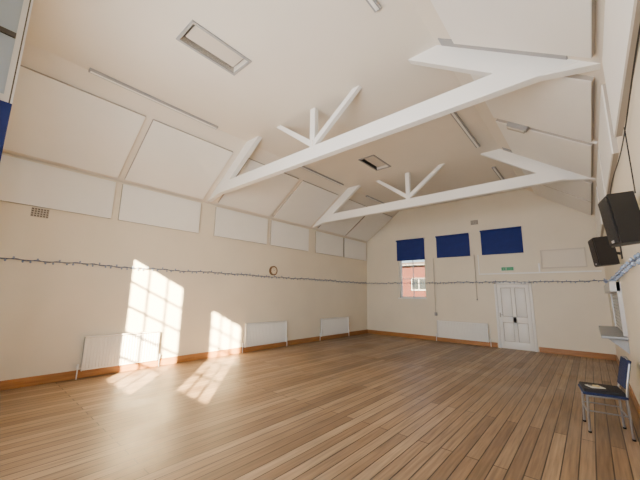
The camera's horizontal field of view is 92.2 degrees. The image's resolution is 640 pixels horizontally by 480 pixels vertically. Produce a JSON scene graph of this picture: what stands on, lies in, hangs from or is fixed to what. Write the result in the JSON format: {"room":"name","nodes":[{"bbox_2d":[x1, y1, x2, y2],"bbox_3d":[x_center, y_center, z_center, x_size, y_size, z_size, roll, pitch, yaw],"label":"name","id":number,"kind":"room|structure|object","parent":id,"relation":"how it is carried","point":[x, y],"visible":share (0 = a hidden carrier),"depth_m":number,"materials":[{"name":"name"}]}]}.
{"room":"community hall","nodes":[
{"label":"community hall","id":0,"kind":"room"},
{"bbox_2d":[0,152,366,380],"bbox_3d":[-1.775,1.191,9.078,0.120,3.920,11.990,-8,-13,40],"label":"wall","id":1,"kind":"structure","parent":0,"point":[47,311],"depth_m":6.70,"materials":[{"name":"paint"}]},
{"bbox_2d":[30,207,49,218],"bbox_3d":[-4.983,-0.482,5.482,0.014,0.160,0.240,-8,-13,40],"label":"air vent","id":2,"kind":"object","parent":1,"relation":"in","point":[36,212],"visible":1,"depth_m":5.48,"materials":[{"name":"beige metal"}]},
{"bbox_2d":[0,154,115,218],"bbox_3d":[-4.882,-0.950,5.643,0.052,0.780,1.900,-8,-13,40],"label":"acoustic panel","id":3,"kind":"object","parent":1,"relation":"attached to","point":[24,182],"visible":1,"depth_m":5.62,"materials":[{"name":"beige fabric"}]},
{"bbox_2d":[75,331,160,379],"bbox_3d":[-3.956,2.262,6.181,0.110,0.746,1.470,-8,-13,40],"label":"radiator","id":4,"kind":"object","parent":1,"relation":"attached to","point":[99,351],"visible":1,"depth_m":6.12,"materials":[{"name":"white metal"}]},
{"bbox_2d":[0,256,306,279],"label":"string lights","id":5,"kind":"object","parent":1,"relation":"attached to","point":[23,260],"depth_m":6.39,"materials":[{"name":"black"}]},
{"bbox_2d":[118,184,200,232],"bbox_3d":[-3.603,-0.676,7.097,0.052,0.780,1.750,-8,-13,40],"label":"acoustic panel","id":6,"kind":"object","parent":1,"relation":"attached to","point":[137,205],"visible":1,"depth_m":6.98,"materials":[{"name":"beige fabric"}]},
{"bbox_2d":[0,329,367,390],"bbox_3d":[-1.794,3.031,8.660,0.022,0.150,11.620,-8,-13,40],"label":"baseboard","id":7,"kind":"structure","parent":1,"relation":"attached to","point":[62,376],"depth_m":6.48,"materials":[{"name":"brown wood"}]},
{"bbox_2d":[213,207,267,243],"bbox_3d":[-2.181,-0.371,8.714,0.052,0.780,1.740,-8,-13,40],"label":"acoustic panel","id":8,"kind":"object","parent":1,"relation":"attached to","point":[230,224],"visible":1,"depth_m":8.61,"materials":[{"name":"beige fabric"}]},
{"bbox_2d":[242,321,287,352],"bbox_3d":[-1.553,2.767,8.915,0.110,0.766,1.660,-8,-13,40],"label":"radiator","id":9,"kind":"object","parent":1,"relation":"attached to","point":[261,333],"visible":1,"depth_m":8.85,"materials":[{"name":"white metal"}]},
{"bbox_2d":[269,266,277,274],"bbox_3d":[-1.418,0.938,9.397,0.060,0.290,0.290,-8,-13,40],"label":"clock","id":10,"kind":"object","parent":1,"relation":"attached to","point":[273,270],"visible":1,"depth_m":9.37,"materials":[{"name":"brown wood"}]},
{"bbox_2d":[270,220,308,250],"bbox_3d":[-0.962,-0.110,10.100,0.052,0.780,1.690,-8,-13,40],"label":"acoustic panel","id":11,"kind":"object","parent":1,"relation":"attached to","point":[284,235],"visible":1,"depth_m":10.01,"materials":[{"name":"beige fabric"}]},
{"bbox_2d":[315,231,342,256],"bbox_3d":[0.379,0.177,11.624,0.052,0.780,1.610,-8,-13,40],"label":"acoustic panel","id":12,"kind":"object","parent":1,"relation":"attached to","point":[327,244],"visible":1,"depth_m":11.52,"materials":[{"name":"beige fabric"}]},
{"bbox_2d":[320,317,348,336],"bbox_3d":[0.553,3.228,11.307,0.110,0.746,1.740,-8,-13,40],"label":"radiator","id":13,"kind":"object","parent":1,"relation":"attached to","point":[336,325],"visible":1,"depth_m":11.26,"materials":[{"name":"white metal"}]},
{"bbox_2d":[343,238,365,260],"bbox_3d":[1.481,0.413,12.877,0.052,0.780,1.600,-8,-13,40],"label":"acoustic panel","id":14,"kind":"object","parent":1,"relation":"attached to","point":[352,249],"visible":1,"depth_m":12.78,"materials":[{"name":"beige fabric"}]},
{"bbox_2d":[2,0,605,241],"bbox_3d":[1.194,-1.659,7.003,7.870,1.346,11.990,-8,-13,40],"label":"ceiling","id":15,"kind":"structure","parent":0,"point":[305,55],"depth_m":4.92,"materials":[{"name":"paint"}]},
{"bbox_2d":[3,64,145,177],"bbox_3d":[-4.340,-1.934,5.352,1.268,0.929,1.900,-8,-13,40],"label":"acoustic panel","id":16,"kind":"object","parent":15,"relation":"attached to","point":[51,119],"visible":0.78,"depth_m":5.29,"materials":[{"name":"beige fabric"}]},
{"bbox_2d":[88,68,217,128],"bbox_3d":[-2.898,-2.516,5.666,0.090,0.046,2.230,-8,-13,40],"label":"strip light","id":17,"kind":"object","parent":15,"relation":"attached to","point":[91,70],"depth_m":5.47,"materials":[{"name":"white plastic"}]},
{"bbox_2d":[125,119,232,198],"bbox_3d":[-3.061,-1.660,6.805,1.268,0.929,1.750,-8,-13,40],"label":"acoustic panel","id":18,"kind":"object","parent":15,"relation":"attached to","point":[169,158],"visible":1,"depth_m":6.67,"materials":[{"name":"beige fabric"}]},
{"bbox_2d":[176,19,251,75],"bbox_3d":[-1.501,-2.791,4.442,0.460,0.160,0.930,-8,-13,40],"label":"ceiling hatch","id":19,"kind":"object","parent":15,"relation":"in","point":[194,31],"depth_m":4.40,"materials":[{"name":"white paint"}]},
{"bbox_2d":[218,158,298,215],"bbox_3d":[-1.639,-1.356,8.422,1.268,0.929,1.740,-8,-13,40],"label":"acoustic panel","id":20,"kind":"object","parent":15,"relation":"attached to","point":[263,197],"visible":0.86,"depth_m":8.46,"materials":[{"name":"beige fabric"}]},
{"bbox_2d":[273,180,338,226],"bbox_3d":[-0.419,-1.094,9.809,1.268,0.929,1.690,-8,-13,40],"label":"acoustic panel","id":21,"kind":"object","parent":15,"relation":"attached to","point":[308,201],"visible":1,"depth_m":9.70,"materials":[{"name":"beige fabric"}]},
{"bbox_2d":[301,166,343,185],"bbox_3d":[0.068,-1.880,9.038,0.090,0.046,2.000,-8,-13,40],"label":"strip light","id":22,"kind":"object","parent":15,"relation":"attached to","point":[308,169],"depth_m":8.97,"materials":[{"name":"white plastic"}]},
{"bbox_2d":[318,199,366,234],"bbox_3d":[0.921,-0.807,11.333,1.268,0.929,1.610,-8,-13,40],"label":"acoustic panel","id":23,"kind":"object","parent":15,"relation":"attached to","point":[342,227],"visible":0.53,"depth_m":11.37,"materials":[{"name":"beige fabric"}]},
{"bbox_2d":[346,213,392,240],"bbox_3d":[2.023,-0.571,12.586,1.268,0.929,1.600,-8,-13,40],"label":"acoustic panel","id":24,"kind":"object","parent":15,"relation":"attached to","point":[367,227],"visible":0.81,"depth_m":12.54,"materials":[{"name":"beige fabric"}]},
{"bbox_2d":[366,0,380,12],"bbox_3d":[0.036,-2.939,2.977,0.090,0.046,2.050,-8,-13,40],"label":"strip light","id":25,"kind":"object","parent":15,"relation":"attached to","point":[375,5],"depth_m":3.66,"materials":[{"name":"white plastic"}]},
{"bbox_2d":[358,155,390,170],"bbox_3d":[1.457,-2.097,8.152,0.460,0.160,0.910,-8,-13,40],"label":"ceiling hatch","id":26,"kind":"object","parent":15,"relation":"in","point":[374,160],"depth_m":8.16,"materials":[{"name":"white paint"}]},
{"bbox_2d":[366,195,383,203],"bbox_3d":[2.291,-1.404,11.565,0.090,0.046,2.000,-8,-13,40],"label":"strip light","id":27,"kind":"object","parent":15,"relation":"attached to","point":[367,196],"depth_m":11.14,"materials":[{"name":"white plastic"}]},
{"bbox_2d":[208,38,600,201],"bbox_3d":[-0.055,-1.938,5.584,7.630,1.124,0.289,-8,-13,40],"label":"roof truss","id":28,"kind":"object","parent":15,"relation":"attached to","point":[505,71],"visible":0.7,"depth_m":4.20,"materials":[{"name":"white paint"}]},
{"bbox_2d":[312,147,595,227],"bbox_3d":[2.561,-1.377,8.558,7.630,1.124,0.289,-8,-13,40],"label":"roof truss","id":29,"kind":"object","parent":15,"relation":"attached to","point":[544,173],"visible":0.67,"depth_m":7.64,"materials":[{"name":"white paint"}]},
{"bbox_2d":[450,112,479,147],"bbox_3d":[3.003,-2.298,6.380,0.090,0.046,2.030,-8,-13,40],"label":"strip light","id":30,"kind":"object","parent":15,"relation":"attached to","point":[456,117],"depth_m":6.35,"materials":[{"name":"white plastic"}]},
{"bbox_2d":[492,166,504,179],"bbox_3d":[5.302,-1.805,8.993,0.090,0.046,2.000,-8,-13,40],"label":"strip light","id":31,"kind":"object","parent":15,"relation":"attached to","point":[494,168],"depth_m":8.60,"materials":[{"name":"white plastic"}]},
{"bbox_2d":[431,0,595,57],"bbox_3d":[1.615,-2.284,2.810,1.268,0.929,1.750,-8,-13,40],"label":"acoustic panel","id":32,"kind":"object","parent":15,"relation":"attached to","point":[558,27],"visible":1,"depth_m":3.03,"materials":[{"name":"beige fabric"}]},
{"bbox_2d":[470,74,594,141],"bbox_3d":[3.037,-1.979,4.427,1.268,0.929,1.740,-8,-13,40],"label":"acoustic panel","id":33,"kind":"object","parent":15,"relation":"attached to","point":[564,106],"visible":0.7,"depth_m":4.27,"materials":[{"name":"beige fabric"}]},
{"bbox_2d":[496,119,593,177],"bbox_3d":[4.257,-1.718,5.813,1.268,0.929,1.690,-8,-13,40],"label":"acoustic panel","id":34,"kind":"object","parent":15,"relation":"attached to","point":[566,153],"visible":0.97,"depth_m":5.65,"materials":[{"name":"beige fabric"}]},
{"bbox_2d":[506,121,597,143],"bbox_3d":[3.737,-1.773,5.043,1.137,0.787,0.120,-8,-13,40],"label":"emergency light","id":35,"kind":"object","parent":15,"relation":"attached to","point":[512,126],"visible":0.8,"depth_m":5.27,"materials":[{"name":"grey plastic"}]},
{"bbox_2d":[522,170,592,201],"bbox_3d":[5.597,-1.431,7.337,1.268,0.929,1.610,-8,-13,40],"label":"acoustic panel","id":36,"kind":"object","parent":15,"relation":"attached to","point":[580,189],"visible":0.5,"depth_m":7.19,"materials":[{"name":"beige fabric"}]},
{"bbox_2d":[531,185,592,215],"bbox_3d":[6.699,-1.195,8.590,1.268,0.929,1.600,-8,-13,40],"label":"acoustic panel","id":37,"kind":"object","parent":15,"relation":"attached to","point":[584,206],"visible":0.8,"depth_m":8.46,"materials":[{"name":"beige fabric"}]},
{"bbox_2d":[0,333,639,479],"bbox_3d":[1.124,2.780,6.228,7.870,0.100,11.990,-8,-13,40],"label":"floor","id":38,"kind":"structure","parent":0,"point":[367,406],"depth_m":3.97,"materials":[{"name":"brown wood"}]},
{"bbox_2d":[578,356,636,441],"bbox_3d":[3.563,1.896,3.843,0.491,0.898,0.436,-5,-12,32],"label":"banquet chair","id":39,"kind":"object","parent":38,"relation":"on","point":[611,392],"visible":0.99,"depth_m":3.74,"materials":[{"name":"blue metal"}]},
{"bbox_2d":[585,384,605,388],"bbox_3d":[3.460,1.841,3.878,0.150,0.012,0.148,-1,-10,10],"label":"folded paper","id":40,"kind":"object","parent":39,"relation":"on","point":[588,385],"visible":1,"depth_m":3.86,"materials":[{"name":"beige paper"}]},
{"bbox_2d":[366,189,616,354],"bbox_3d":[5.003,1.066,11.035,7.870,5.050,0.250,-8,-13,40],"label":"wall","id":41,"kind":"structure","parent":0,"point":[568,316],"depth_m":10.30,"materials":[{"name":"paint"}]},
{"bbox_2d":[347,281,390,284],"label":"string lights","id":42,"kind":"object","parent":41,"relation":"attached to","point":[348,281],"depth_m":12.79,"materials":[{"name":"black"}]},
{"bbox_2d":[395,237,424,260],"bbox_3d":[3.564,0.377,12.205,1.204,0.845,0.085,-8,-13,40],"label":"roller blind","id":43,"kind":"object","parent":41,"relation":"attached to","point":[408,249],"visible":1,"depth_m":12.19,"materials":[{"name":"blue fabric"}]},
{"bbox_2d":[400,259,425,297],"bbox_3d":[3.693,1.163,12.202,1.060,2.220,0.060,-8,-13,40],"label":"window","id":44,"kind":"structure","parent":41,"relation":"in","point":[413,278],"depth_m":12.25,"materials":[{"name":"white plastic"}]},
{"bbox_2d":[433,261,436,315],"bbox_3d":[4.233,1.717,11.371,0.080,2.100,0.075,-8,-13,40],"label":"pull cord","id":45,"kind":"object","parent":41,"relation":"attached to","point":[435,312],"visible":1,"depth_m":11.32,"materials":[{"name":"beige plastic"}]},
{"bbox_2d":[395,280,505,283],"label":"string lights","id":46,"kind":"object","parent":41,"relation":"attached to","point":[495,280],"depth_m":10.88,"materials":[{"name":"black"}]},
{"bbox_2d":[435,232,469,257],"bbox_3d":[4.790,0.204,11.160,1.204,0.825,0.085,-8,-13,40],"label":"roller blind","id":47,"kind":"object","parent":41,"relation":"attached to","point":[454,245],"visible":1,"depth_m":11.15,"materials":[{"name":"blue fabric"}]},
{"bbox_2d":[436,320,491,346],"bbox_3d":[4.852,3.170,10.529,1.790,0.726,0.110,-8,-13,40],"label":"radiator","id":48,"kind":"object","parent":41,"relation":"attached to","point":[471,331],"visible":1,"depth_m":10.49,"materials":[{"name":"white metal"}]},
{"bbox_2d":[470,220,477,224],"bbox_3d":[5.415,-0.616,10.812,0.240,0.160,0.014,-8,-13,40],"label":"air vent","id":49,"kind":"object","parent":41,"relation":"in","point":[473,222],"visible":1,"depth_m":10.81,"materials":[{"name":"beige"}]},
{"bbox_2d":[368,330,615,360],"bbox_3d":[4.876,3.460,10.512,7.586,0.150,0.022,-8,-13,40],"label":"baseboard","id":50,"kind":"structure","parent":41,"relation":"attached to","point":[489,344],"depth_m":10.00,"materials":[{"name":"brown wood"}]},
{"bbox_2d":[479,226,523,254],"bbox_3d":[5.962,0.033,10.160,1.244,0.855,0.085,-8,-13,40],"label":"roller blind","id":51,"kind":"object","parent":41,"relation":"attached to","point":[508,240],"visible":1,"depth_m":10.15,"materials":[{"name":"blue fabric"}]},
{"bbox_2d":[501,267,513,270],"bbox_3d":[6.049,0.931,9.936,0.360,0.130,0.053,-8,-13,40],"label":"exit sign","id":52,"kind":"object","parent":41,"relation":"attached to","point":[502,268],"visible":1,"depth_m":9.92,"materials":[{"name":"green plastic"}]},
{"bbox_2d":[494,282,537,351],"bbox_3d":[6.085,2.350,9.625,1.030,2.070,0.072,-8,-13,40],"label":"door","id":53,"kind":"structure","parent":41,"relation":"in","point":[515,316],"depth_m":9.61,"materials":[{"name":"white wood"}]},
{"bbox_2d":[477,255,601,274],"bbox_3d":[6.581,0.691,9.529,3.100,0.680,0.030,-8,-13,40],"label":"cable trunking","id":54,"kind":"object","parent":41,"relation":"attached to","point":[477,255],"visible":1,"depth_m":9.41,"materials":[{"name":"white plastic"}]},
{"bbox_2d":[540,247,587,268],"bbox_3d":[7.137,0.537,9.059,1.060,0.560,0.045,-8,-13,40],"label":"acoustic panel","id":55,"kind":"object","parent":41,"relation":"attached to","point":[567,257],"depth_m":9.04,"materials":[{"name":"fabric"}]},
{"bbox_2d":[512,252,639,283],"label":"string lights","id":56,"kind":"object","parent":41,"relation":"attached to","point":[617,275],"depth_m":3.83,"materials":[{"name":"blue"}]},
{"bbox_2d":[603,47,639,404],"bbox_3d":[4.087,0.409,4.069,0.120,3.920,11.990,-8,-13,40],"label":"wall","id":57,"kind":"structure","parent":0,"point":[630,281],"depth_m":3.21,"materials":[{"name":"paint"}]},
{"bbox_2d":[595,205,601,236],"bbox_3d":[7.213,-0.351,7.980,0.052,0.780,1.600,-8,-13,40],"label":"acoustic panel","id":58,"kind":"object","parent":57,"relation":"attached to","point":[596,219],"visible":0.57,"depth_m":7.80,"materials":[{"name":"beige fabric"}]},
{"bbox_2d":[595,187,603,235],"bbox_3d":[6.111,-0.587,6.727,0.052,0.780,1.610,-8,-13,40],"label":"acoustic panel","id":59,"kind":"object","parent":57,"relation":"attached to","point":[600,222],"visible":0.71,"depth_m":6.55,"materials":[{"name":"beige fabric"}]},
{"bbox_2d":[597,149,605,200],"bbox_3d":[4.770,-0.874,5.203,0.052,0.780,1.690,-8,-13,40],"label":"acoustic panel","id":60,"kind":"object","parent":57,"relation":"attached to","point":[600,183],"visible":0.39,"depth_m":4.96,"materials":[{"name":"beige fabric"}]},
{"bbox_2d":[588,236,622,266],"bbox_3d":[3.759,0.149,4.063,0.315,0.389,0.282,-8,-13,40],"label":"loudspeaker","id":61,"kind":"object","parent":57,"relation":"attached to","point":[602,253],"visible":0.97,"depth_m":4.00,"materials":[{"name":"black plastic"}]},
{"bbox_2d":[598,83,618,194],"bbox_3d":[3.551,-1.136,3.816,0.052,0.780,1.740,-8,-13,40],"label":"acoustic panel","id":62,"kind":"object","parent":57,"relation":"attached to","point":[607,143],"visible":0.82,"depth_m":3.42,"materials":[{"name":"beige fabric"}]},
{"bbox_2d":[599,281,629,353],"bbox_3d":[5.157,1.326,5.504,0.300,1.080,2.300,-8,-13,40],"label":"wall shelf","id":63,"kind":"object","parent":57,"relation":"attached to","point":[618,335],"visible":0.99,"depth_m":4.72,"materials":[{"name":"white metal"}]},
{"bbox_2d":[598,191,639,247],"bbox_3d":[2.317,-0.158,2.364,0.240,0.395,0.263,-8,-13,40],"label":"loudspeaker","id":64,"kind":"object","parent":57,"relation":"attached to","point":[620,212],"visible":1,"depth_m":2.30,"materials":[{"name":"black plastic"}]},
{"bbox_2d":[602,0,639,136],"bbox_3d":[2.128,-1.440,2.199,0.052,0.780,1.750,-8,-13,40],"label":"acoustic panel","id":65,"kind":"object","parent":57,"relation":"attached to","point":[621,17],"visible":1,"depth_m":2.14,"materials":[{"name":"beige fabric"}]},
{"bbox_2d":[610,24,639,193],"bbox_3d":[3.152,-0.509,3.242,0.009,0.615,6.201,-8,-13,40],"label":"power cable","id":66,"kind":"object","parent":57,"relation":"attached to","point":[638,36],"visible":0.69,"depth_m":2.37,"materials":[{"name":"black plastic"}]},
{"bbox_2d":[616,355,639,416],"bbox_3d":[3.961,2.264,3.743,0.022,0.150,11.620,-8,-13,40],"label":"baseboard","id":67,"kind":"structure","parent":57,"relation":"attached to","point":[631,392],"depth_m":4.70,"materials":[{"name":"brown wood"}]},
{"bbox_3d":[-2.717,-0.588,2.258,7.870,5.050,0.120,-8,-13,40],"label":"wall","id":68,"kind":"structure","parent":0,"visible":0},
{"bbox_2d":[0,0,33,160],"bbox_3d":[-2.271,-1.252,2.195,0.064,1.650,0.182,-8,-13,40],"label":"window","id":69,"kind":"structure","parent":68,"relation":"in","point":[15,15],"depth_m":2.22,"materials":[{"name":"clear glass"}]},
{"label":"outside","id":70,"kind":"structure","parent":0,"visible":0},
{"bbox_3d":[9.775,4.219,10.782,80.000,0.100,90.000,-8,-13,40],"label":"ground","id":71,"kind":"structure","parent":70,"visible":0},
{"bbox_2d":[402,261,425,296],"bbox_3d":[7.932,4.459,27.154,12.600,5.000,8.600,-8,-13,40],"label":"brick house","id":72,"kind":"structure","parent":71,"relation":"on","point":[407,267],"depth_m":22.88,"materials":[{"name":"red brick"}]}
]}

